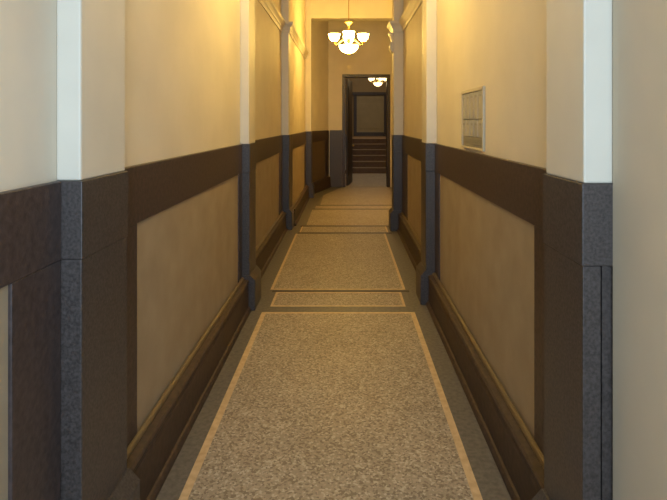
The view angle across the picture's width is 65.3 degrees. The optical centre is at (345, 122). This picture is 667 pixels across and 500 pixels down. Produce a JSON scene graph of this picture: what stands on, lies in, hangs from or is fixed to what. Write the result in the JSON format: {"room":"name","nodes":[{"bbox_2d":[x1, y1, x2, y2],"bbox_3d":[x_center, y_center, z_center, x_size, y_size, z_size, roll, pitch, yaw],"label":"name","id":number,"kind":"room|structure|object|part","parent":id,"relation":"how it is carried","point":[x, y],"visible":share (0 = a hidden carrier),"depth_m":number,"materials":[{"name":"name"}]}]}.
{"room":"hallway","nodes":[
{"label":"hallway","id":0,"kind":"room"},
{"bbox_2d":[0,0,304,191],"bbox_3d":[-0.995,-0.775,5.050,0.250,4.750,12.700,0,0,0],"label":"wall","id":1,"kind":"structure","parent":0,"point":[182,57],"depth_m":2.56,"materials":[{"name":"beige paint"}]},
{"bbox_2d":[0,181,60,499],"bbox_3d":[-0.894,0.755,0.168,0.022,1.150,2.895,0,0,0],"label":"wainscot panel","id":2,"kind":"object","parent":1,"relation":"attached to","point":[30,216],"visible":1,"depth_m":1.46,"materials":[{"name":"brown stone"}]},
{"bbox_3d":[-0.894,0.302,0.168,0.022,0.245,2.895,0,0,0],"label":"rail","id":3,"kind":"part","parent":2,"relation":"part of","materials":[{"name":"brown wood"}]},
{"bbox_2d":[57,0,139,499],"bbox_3d":[-0.840,-0.775,1.788,0.130,4.750,0.345,0,0,0],"label":"pilaster","id":4,"kind":"object","parent":1,"relation":"attached to","point":[93,178],"visible":0.91,"depth_m":1.70,"materials":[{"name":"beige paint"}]},
{"bbox_2d":[124,144,241,446],"bbox_3d":[-0.894,0.755,3.195,0.022,1.150,2.470,0,0,0],"label":"wainscot panel","id":5,"kind":"object","parent":1,"relation":"attached to","point":[184,238],"visible":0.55,"depth_m":2.73,"materials":[{"name":"brown stone"}]},
{"bbox_3d":[-0.894,0.302,3.195,0.022,0.245,2.470,0,0,0],"label":"rail","id":6,"kind":"part","parent":5,"relation":"part of","materials":[{"name":"brown wood"}]},
{"bbox_2d":[127,185,309,499],"bbox_3d":[-0.872,1.456,4.900,0.197,0.288,12.400,0,0,0],"label":"baseboard","id":7,"kind":"structure","parent":1,"relation":"attached to","point":[155,448],"depth_m":2.81,"materials":[{"name":"brown wood"}]},
{"bbox_2d":[240,0,260,310],"bbox_3d":[-0.840,-0.775,4.590,0.130,4.750,0.320,0,0,0],"label":"pilaster","id":8,"kind":"object","parent":1,"relation":"attached to","point":[251,272],"visible":0.81,"depth_m":4.44,"materials":[{"name":"beige paint"}]},
{"bbox_2d":[255,135,282,246],"bbox_3d":[-0.959,0.755,6.265,0.022,1.150,3.030,0,0,0],"label":"wainscot panel","id":9,"kind":"object","parent":1,"relation":"attached to","point":[269,150],"visible":0.5,"depth_m":6.36,"materials":[{"name":"beige wood"}]},
{"bbox_3d":[-0.959,0.302,6.265,0.022,0.245,3.030,0,0,0],"label":"rail","id":10,"kind":"part","parent":9,"relation":"part of","materials":[{"name":"brown wood"}]},
{"bbox_2d":[258,0,308,59],"bbox_3d":[-0.864,-1.427,4.900,0.216,0.155,12.400,0,0,0],"label":"crown molding","id":11,"kind":"structure","parent":1,"relation":"attached to","point":[269,6],"depth_m":7.67,"materials":[{"name":"beige paint"}]},
{"bbox_2d":[281,0,293,229],"bbox_3d":[-0.887,-0.775,7.930,0.165,4.750,0.300,0,0,0],"label":"pilaster","id":12,"kind":"object","parent":1,"relation":"attached to","point":[285,4],"visible":0.8,"depth_m":7.79,"materials":[{"name":"beige paint"}]},
{"bbox_2d":[291,131,305,206],"bbox_3d":[-0.859,0.755,9.590,0.022,1.150,3.020,0,0,0],"label":"wainscot panel","id":13,"kind":"object","parent":1,"relation":"attached to","point":[298,140],"visible":0.78,"depth_m":9.22,"materials":[{"name":"beige paint"}]},
{"bbox_3d":[-0.859,0.302,9.590,0.022,0.245,3.020,0,0,0],"label":"rail","id":14,"kind":"part","parent":13,"relation":"part of","materials":[{"name":"brown wood"}]},
{"bbox_2d":[305,0,313,197],"bbox_3d":[-0.780,-0.775,11.230,0.180,4.750,0.260,0,0,0],"label":"pilaster","id":15,"kind":"object","parent":1,"relation":"attached to","point":[308,21],"visible":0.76,"depth_m":11.11,"materials":[{"name":"beige paint"}]},
{"bbox_2d":[312,21,327,130],"bbox_3d":[-0.727,-0.775,12.220,0.150,4.750,1.655,0,0,15],"label":"wall","id":16,"kind":"structure","parent":0,"point":[319,28],"depth_m":12.30,"materials":[{"name":"beige paint"}]},
{"bbox_2d":[312,130,328,181],"bbox_3d":[-0.634,0.755,12.237,0.022,1.150,1.535,0,0,15],"label":"wainscot panel","id":17,"kind":"object","parent":16,"relation":"attached to","point":[320,139],"visible":0.67,"depth_m":12.35,"materials":[{"name":"brown wood"}]},
{"bbox_3d":[-0.634,0.302,12.237,0.022,0.245,1.535,0,0,15],"label":"rail","id":18,"kind":"part","parent":17,"relation":"part of","materials":[{"name":"brown wood"}]},
{"bbox_2d":[312,176,330,193],"bbox_3d":[-0.609,1.465,12.230,0.074,0.270,1.495,0,0,15],"label":"baseboard","id":19,"kind":"structure","parent":16,"relation":"attached to","point":[322,184],"depth_m":12.29,"materials":[{"name":"brown wood"}]},
{"bbox_2d":[156,173,510,499],"bbox_3d":[0.500,1.658,10.450,3.600,0.124,23.500,0,0,0],"label":"floor","id":20,"kind":"structure","parent":0,"point":[339,384],"depth_m":3.07,"materials":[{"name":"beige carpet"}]},
{"bbox_2d":[345,134,385,173],"bbox_3d":[0.820,1.040,19.190,1.720,1.120,5.580,0,0,0],"label":"staircase","id":21,"kind":"structure","parent":20,"relation":"on","point":[368,152],"depth_m":17.50,"materials":[{"name":"brown wood"}]},
{"bbox_2d":[328,21,391,186],"bbox_3d":[0.525,-0.775,13.080,2.250,4.750,0.160,0,0,0],"label":"wall","id":22,"kind":"structure","parent":0,"point":[374,57],"depth_m":13.00,"materials":[{"name":"beige paint"}]},
{"bbox_2d":[330,130,341,186],"bbox_3d":[-0.254,0.890,12.990,0.313,1.420,0.020,0,0,0],"label":"wainscot","id":23,"kind":"structure","parent":22,"relation":"attached to","point":[335,135],"depth_m":12.98,"materials":[{"name":"grey stone"}]},
{"bbox_2d":[342,74,389,186],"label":"door","id":24,"kind":"structure","parent":22,"relation":"in","point":[349,144],"depth_m":12.97,"materials":[{"name":"brown wood"}]},
{"bbox_2d":[345,78,385,135],"bbox_3d":[0.775,-0.500,22.075,2.650,4.200,0.150,0,0,0],"label":"wall","id":25,"kind":"structure","parent":0,"point":[358,84],"depth_m":22.00,"materials":[{"name":"brown paint"}]},
{"bbox_2d":[352,92,385,135],"bbox_3d":[1.025,-0.375,21.940,1.630,1.850,0.120,0,0,0],"label":"door","id":26,"kind":"structure","parent":25,"relation":"in","point":[369,107],"depth_m":21.95,"materials":[{"name":"brown wood"}]},
{"bbox_2d":[403,0,666,499],"bbox_3d":[0.920,-0.775,3.350,0.260,4.750,9.300,0,0,0],"label":"wall","id":27,"kind":"structure","parent":0,"point":[639,26],"depth_m":1.49,"materials":[{"name":"beige paint"}]},
{"bbox_2d":[388,0,402,230],"bbox_3d":[0.746,-0.775,7.850,0.208,4.750,0.300,0,0,0],"label":"pilaster","id":28,"kind":"object","parent":27,"relation":"attached to","point":[397,5],"depth_m":7.71,"materials":[{"name":"beige paint"}]},
{"bbox_3d":[0.675,-1.205,7.850,0.065,0.290,0.208,0,0,0],"label":"scroll bracket","id":29,"kind":"part","parent":28,"relation":"part of","materials":[{"name":"gold metal"}]},
{"bbox_2d":[387,0,421,32],"bbox_3d":[0.744,-1.427,4.957,0.216,0.155,6.214,0,0,0],"label":"crown molding","id":30,"kind":"structure","parent":27,"relation":"attached to","point":[412,6],"depth_m":7.05,"materials":[{"name":"beige paint"}]},
{"bbox_2d":[402,135,421,240],"bbox_3d":[0.839,0.755,6.285,0.022,1.150,2.830,0,0,0],"label":"wainscot panel","id":31,"kind":"object","parent":27,"relation":"attached to","point":[411,146],"visible":0.49,"depth_m":6.57,"materials":[{"name":"brown paint"}]},
{"bbox_3d":[0.839,0.302,6.285,0.022,0.245,2.830,0,0,0],"label":"rail","id":32,"kind":"part","parent":31,"relation":"part of","materials":[{"name":"brown wood"}]},
{"bbox_2d":[416,0,436,304],"bbox_3d":[0.728,-0.775,4.720,0.145,4.750,0.300,0,0,0],"label":"pilaster","id":33,"kind":"object","parent":27,"relation":"attached to","point":[426,267],"visible":0.79,"depth_m":4.58,"materials":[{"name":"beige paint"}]},
{"bbox_2d":[397,212,543,499],"bbox_3d":[0.776,1.456,4.775,0.147,0.288,5.850,0,0,0],"label":"baseboard","id":34,"kind":"structure","parent":27,"relation":"attached to","point":[519,460],"depth_m":2.70,"materials":[{"name":"brown wood"}]},
{"bbox_2d":[461,86,484,151],"bbox_3d":[0.793,-0.025,3.270,0.014,0.380,0.560,0,0,0],"label":"panel","id":35,"kind":"object","parent":27,"relation":"attached to","point":[472,100],"visible":1,"depth_m":3.23,"materials":[{"name":"beige paint"}]},
{"bbox_3d":[0.793,0.034,3.476,0.007,0.103,0.085,0,0,0],"label":"mailbox door","id":36,"kind":"part","parent":35,"relation":"part of","materials":[{"name":"grey paint"}]},
{"bbox_3d":[0.793,-0.107,3.476,0.007,0.164,0.085,0,0,0],"label":"mailbox door","id":37,"kind":"part","parent":35,"relation":"part of","materials":[{"name":"grey paint"}]},
{"bbox_3d":[0.793,0.034,3.373,0.007,0.103,0.085,0,0,0],"label":"mailbox door","id":38,"kind":"part","parent":35,"relation":"part of","materials":[{"name":"grey paint"}]},
{"bbox_3d":[0.793,-0.107,3.373,0.007,0.164,0.085,0,0,0],"label":"mailbox door","id":39,"kind":"part","parent":35,"relation":"part of","materials":[{"name":"grey paint"}]},
{"bbox_3d":[0.793,0.034,3.270,0.007,0.103,0.085,0,0,0],"label":"mailbox door","id":40,"kind":"part","parent":35,"relation":"part of","materials":[{"name":"grey paint"}]},
{"bbox_3d":[0.793,-0.107,3.270,0.007,0.164,0.085,0,0,0],"label":"mailbox door","id":41,"kind":"part","parent":35,"relation":"part of","materials":[{"name":"grey paint"}]},
{"bbox_3d":[0.793,0.034,3.167,0.007,0.103,0.085,0,0,0],"label":"mailbox door","id":42,"kind":"part","parent":35,"relation":"part of","materials":[{"name":"grey paint"}]},
{"bbox_3d":[0.793,-0.107,3.167,0.007,0.164,0.085,0,0,0],"label":"mailbox door","id":43,"kind":"part","parent":35,"relation":"part of","materials":[{"name":"grey paint"}]},
{"bbox_3d":[0.793,0.034,3.064,0.007,0.103,0.085,0,0,0],"label":"mailbox door","id":44,"kind":"part","parent":35,"relation":"part of","materials":[{"name":"grey paint"}]},
{"bbox_3d":[0.793,-0.107,3.064,0.007,0.164,0.085,0,0,0],"label":"mailbox door","id":45,"kind":"part","parent":35,"relation":"part of","materials":[{"name":"grey paint"}]},
{"bbox_2d":[435,143,546,454],"bbox_3d":[0.789,0.755,3.210,0.022,1.150,2.720,0,0,0],"label":"wainscot panel","id":46,"kind":"object","parent":27,"relation":"attached to","point":[489,244],"visible":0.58,"depth_m":2.65,"materials":[{"name":"brown stone"}]},
{"bbox_3d":[0.789,0.302,3.210,0.022,0.245,2.720,0,0,0],"label":"rail","id":47,"kind":"part","parent":46,"relation":"part of","materials":[{"name":"brown wood"}]},
{"bbox_2d":[532,0,612,499],"bbox_3d":[0.728,-0.775,1.695,0.145,4.750,0.310,0,0,0],"label":"pilaster","id":48,"kind":"object","parent":27,"relation":"attached to","point":[578,180],"visible":1,"depth_m":1.58,"materials":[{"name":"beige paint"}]},
{"bbox_3d":[0.500,-3.210,10.450,3.600,0.120,23.500,0,0,0],"label":"ceiling","id":49,"kind":"structure","parent":0,"visible":0},
{"bbox_2d":[328,0,368,54],"bbox_3d":[0.050,-2.199,9.600,0.598,1.902,0.598,0,0,45],"label":"chandelier","id":50,"kind":"object","parent":49,"relation":"hanging from","point":[348,36],"visible":1,"depth_m":9.52,"materials":[{"name":"white glass"}]},
{"bbox_3d":[-0.216,-1.571,9.600,0.224,0.137,0.224,0,0,0],"label":"lamp shade","id":51,"kind":"part","parent":50,"relation":"part of","materials":[{"name":"white glass"}]},
{"bbox_3d":[0.050,-1.678,9.600,0.161,0.445,0.161,0,0,0],"label":"stem","id":52,"kind":"part","parent":50,"relation":"part of","materials":[{"name":"gold metal"}]},
{"bbox_3d":[0.050,-1.357,9.600,0.361,0.144,0.361,0,0,0],"label":"lamp shade","id":53,"kind":"part","parent":50,"relation":"part of","materials":[{"name":"white glass"}]},
{"bbox_3d":[0.050,-1.571,9.334,0.224,0.137,0.224,0,0,0],"label":"lamp shade","id":54,"kind":"part","parent":50,"relation":"part of","materials":[{"name":"white glass"}]},
{"bbox_3d":[0.215,-1.496,9.600,0.284,0.140,0.083,0,0,0],"label":"arm","id":55,"kind":"part","parent":50,"relation":"part of","materials":[{"name":"gold metal"}]},
{"bbox_3d":[0.316,-1.571,9.600,0.224,0.137,0.224,0,0,0],"label":"lamp shade","id":56,"kind":"part","parent":50,"relation":"part of","materials":[{"name":"white glass"}]},
{"bbox_2d":[311,0,391,20],"bbox_3d":[0.353,-2.695,11.250,2.193,0.910,0.260,0,0,0],"label":"beam","id":57,"kind":"structure","parent":49,"relation":"attached to","point":[321,10],"depth_m":11.12,"materials":[{"name":"beige paint"}]},
{"label":"outside","id":58,"kind":"structure","parent":0,"visible":0},
{"bbox_2d":[368,78,385,85],"bbox_3d":[0.884,-1.788,14.207,0.547,1.625,0.554,0,0,0],"label":"chandelier","id":59,"kind":"object","parent":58,"point":[370,79],"visible":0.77,"depth_m":14.13,"materials":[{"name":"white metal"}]}
]}

